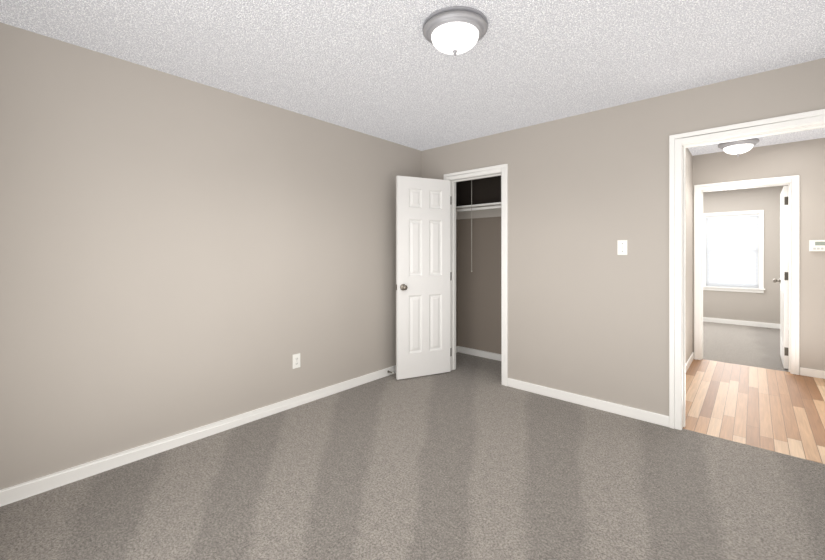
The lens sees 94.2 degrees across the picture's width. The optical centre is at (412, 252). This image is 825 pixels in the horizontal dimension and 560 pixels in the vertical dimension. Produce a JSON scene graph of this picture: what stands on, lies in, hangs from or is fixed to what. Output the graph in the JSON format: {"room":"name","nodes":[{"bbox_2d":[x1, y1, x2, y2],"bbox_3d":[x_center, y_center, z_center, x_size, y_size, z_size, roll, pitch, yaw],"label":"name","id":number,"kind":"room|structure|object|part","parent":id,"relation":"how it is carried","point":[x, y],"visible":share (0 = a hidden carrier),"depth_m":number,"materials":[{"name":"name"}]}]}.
{"room":"empty bedroom","nodes":[
{"label":"empty bedroom","id":0,"kind":"room"},
{"bbox_2d":[0,22,421,489],"bbox_3d":[-0.881,0.057,3.373,0.120,2.440,4.510,0,0,42],"label":"wall","id":1,"kind":"structure","parent":0,"point":[178,255],"depth_m":2.48,"materials":[{"name":"paint"}]},
{"bbox_2d":[0,365,395,506],"bbox_3d":[-1.072,1.237,3.058,0.021,0.080,3.554,0,0,42],"label":"baseboard","id":2,"kind":"structure","parent":1,"relation":"attached to","point":[21,491],"depth_m":2.45,"materials":[{"name":"white wood"}]},
{"bbox_2d":[293,353,299,368],"bbox_3d":[-0.963,0.901,3.184,0.009,0.116,0.070,0,0,42],"label":"electrical outlet plate","id":3,"kind":"object","parent":1,"relation":"attached to","point":[296,360],"visible":1,"depth_m":3.18,"materials":[{"name":"white plastic"}]},
{"bbox_2d":[0,352,824,559],"bbox_3d":[0.455,1.302,2.182,3.460,0.050,4.270,0,0,42],"label":"floor","id":4,"kind":"structure","parent":0,"point":[470,457],"depth_m":2.05,"materials":[{"name":"grey carpet"}]},
{"bbox_2d":[0,0,824,155],"bbox_3d":[0.971,-1.213,2.761,3.700,0.100,6.060,0,0,42],"label":"ceiling","id":5,"kind":"structure","parent":0,"point":[385,70],"depth_m":2.22,"materials":[{"name":"white paint"}]},
{"bbox_2d":[422,6,487,55],"bbox_3d":[0.218,-1.086,1.972,0.336,0.152,0.336,0,0,42],"label":"light","id":6,"kind":"object","parent":5,"relation":"attached to","point":[454,30],"visible":1,"depth_m":1.89,"materials":[{"name":"white glass"}]},
{"bbox_2d":[718,138,758,156],"bbox_3d":[3.436,-1.086,4.047,0.336,0.152,0.336,0,0,42],"label":"light","id":7,"kind":"object","parent":5,"relation":"attached to","point":[738,147],"visible":0.98,"depth_m":3.97,"materials":[{"name":"white glass"}]},
{"bbox_2d":[456,176,500,353],"bbox_3d":[1.019,0.057,4.138,1.700,2.440,0.600,0,0,42],"label":"wall","id":8,"kind":"structure","parent":0,"point":[478,307],"depth_m":4.71,"materials":[{"name":"beige paint"}]},
{"bbox_2d":[456,202,500,219],"bbox_3d":[1.098,-0.483,4.227,1.699,0.120,0.360,0,0,42],"label":"shelf","id":9,"kind":"object","parent":8,"relation":"attached to","point":[486,210],"visible":0.17,"depth_m":4.55,"materials":[{"name":"white wood"}]},
{"bbox_2d":[456,346,501,360],"bbox_3d":[1.017,1.237,4.136,1.708,0.080,0.604,0,0,42],"label":"baseboard","id":10,"kind":"structure","parent":8,"relation":"attached to","point":[480,353],"depth_m":4.70,"materials":[{"name":"white wood"}]},
{"bbox_2d":[422,58,824,415],"bbox_3d":[1.436,0.057,3.284,3.460,2.440,0.120,0,0,42],"label":"wall","id":11,"kind":"structure","parent":0,"point":[588,311],"depth_m":3.12,"materials":[{"name":"paint"}]},
{"bbox_2d":[444,164,507,385],"bbox_3d":[0.666,0.215,3.959,0.758,2.129,0.138,0,0,42],"label":"door frame","id":12,"kind":"structure","parent":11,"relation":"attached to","point":[453,274],"depth_m":3.77,"materials":[{"name":"white wood"}]},
{"bbox_2d":[396,176,449,379],"bbox_3d":[0.123,0.250,3.958,0.625,2.031,0.171,0,0,-25],"label":"closet door","id":13,"kind":"structure","parent":12,"relation":"attached to","point":[422,276],"depth_m":3.93,"materials":[{"name":"white wood"}]},
{"bbox_2d":[508,378,668,426],"bbox_3d":[1.393,1.237,3.232,1.296,0.080,0.013,0,0,42],"label":"baseboard","id":14,"kind":"structure","parent":11,"relation":"attached to","point":[627,411],"depth_m":3.14,"materials":[{"name":"white wood"}]},
{"bbox_2d":[617,240,626,254],"bbox_3d":[1.645,-0.039,3.006,0.070,0.116,0.016,0,0,42],"label":"switch plate","id":15,"kind":"object","parent":11,"relation":"attached to","point":[621,247],"visible":1,"depth_m":3.01,"materials":[{"name":"white plastic"}]},
{"bbox_2d":[669,109,824,429],"bbox_3d":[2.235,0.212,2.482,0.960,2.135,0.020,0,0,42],"label":"door frame","id":16,"kind":"structure","parent":11,"relation":"attached to","point":[676,141],"depth_m":2.77,"materials":[{"name":"white wood"}]},
{"bbox_2d":[686,148,692,361],"bbox_3d":[2.584,0.057,3.821,0.120,2.440,2.210,0,0,42],"label":"wall","id":17,"kind":"structure","parent":0,"point":[689,254],"depth_m":4.39,"materials":[{"name":"paint"}]},
{"bbox_2d":[686,352,693,371],"bbox_3d":[2.641,1.237,3.784,0.013,0.080,2.190,0,0,42],"label":"baseboard","id":18,"kind":"structure","parent":17,"relation":"attached to","point":[688,363],"depth_m":4.31,"materials":[{"name":"white wood"}]},
{"bbox_2d":[703,185,787,323],"bbox_3d":[5.464,0.057,7.128,2.560,2.440,0.120,0,0,42],"label":"wall","id":19,"kind":"structure","parent":0,"point":[764,307],"depth_m":6.60,"materials":[{"name":"paint"}]},
{"bbox_2d":[703,210,764,292],"bbox_3d":[5.725,-0.018,6.879,0.890,1.424,0.185,0,0,42],"label":"window","id":20,"kind":"structure","parent":19,"relation":"in","point":[760,257],"depth_m":6.83,"materials":[{"name":"white"}]},
{"bbox_3d":[5.774,-0.033,6.934,0.760,1.300,0.037,0,0,42],"label":"window pane daylight","id":21,"kind":"part","parent":20,"relation":"part of","materials":[{"name":"white glass"}]},
{"bbox_2d":[706,214,758,287],"bbox_3d":[5.718,-0.023,6.872,0.720,1.280,0.035,0,0,42],"label":"blinds","id":22,"kind":"object","parent":20,"relation":"attached to","point":[737,217],"visible":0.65,"depth_m":6.86,"materials":[{"name":"white plastic"}]},
{"bbox_2d":[703,317,779,328],"bbox_3d":[5.430,1.237,7.067,2.537,0.080,0.017,0,0,42],"label":"baseboard","id":23,"kind":"structure","parent":19,"relation":"attached to","point":[745,323],"depth_m":6.72,"materials":[{"name":"white wood"}]},
{"bbox_2d":[703,321,788,371],"bbox_3d":[4.373,1.302,5.904,2.560,0.050,3.160,0,0,42],"label":"floor","id":24,"kind":"structure","parent":0,"point":[755,346],"depth_m":5.27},
{"bbox_2d":[683,359,824,463],"bbox_3d":[3.058,1.302,3.382,1.170,0.050,2.355,0,0,42],"label":"floor","id":25,"kind":"structure","parent":0,"point":[782,412],"depth_m":3.16,"materials":[{"name":"brown wood"}]},
{"bbox_2d":[693,138,824,374],"bbox_3d":[3.277,0.057,4.764,2.680,2.440,0.120,0,0,42],"label":"wall","id":26,"kind":"structure","parent":0,"point":[804,160],"depth_m":3.98,"materials":[{"name":"paint"}]},
{"bbox_2d":[701,182,790,372],"bbox_3d":[3.748,0.259,4.344,0.794,2.036,0.122,0,0,42],"label":"doorway","id":27,"kind":"object","parent":26,"relation":"in","point":[789,259],"depth_m":4.12,"materials":[{"name":"white wood"}]},
{"bbox_2d":[773,186,787,368],"bbox_3d":[4.310,0.270,4.448,0.171,1.991,0.759,0,0,42],"label":"room door","id":28,"kind":"structure","parent":27,"relation":"attached to","point":[783,280],"depth_m":4.18,"materials":[{"name":"white wood"}]},
{"bbox_2d":[694,175,798,374],"bbox_3d":[3.704,0.236,4.294,0.888,2.087,0.020,0,0,42],"label":"door frame","id":29,"kind":"structure","parent":26,"relation":"attached to","point":[794,180],"depth_m":4.10,"materials":[{"name":"white wood"}]},
{"bbox_2d":[809,240,824,250],"bbox_3d":[4.140,-0.070,3.895,0.150,0.115,0.028,0,0,42],"label":"thermostat","id":30,"kind":"object","parent":26,"relation":"attached to","point":[816,245],"visible":1,"depth_m":3.90,"materials":[{"name":"white plastic"}]},
{"bbox_3d":[3.302,-1.213,5.378,3.700,0.100,5.610,0,0,42],"label":"ceiling","id":31,"kind":"structure","parent":0,"visible":0},
{"bbox_2d":[471,180,471,271],"bbox_3d":[0.631,-0.473,4.282,0.110,1.380,0.110,0,0,42],"label":"pull cord","id":32,"kind":"structure","parent":31,"relation":"attached to","point":[471,225],"depth_m":4.26,"materials":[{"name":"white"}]}
]}

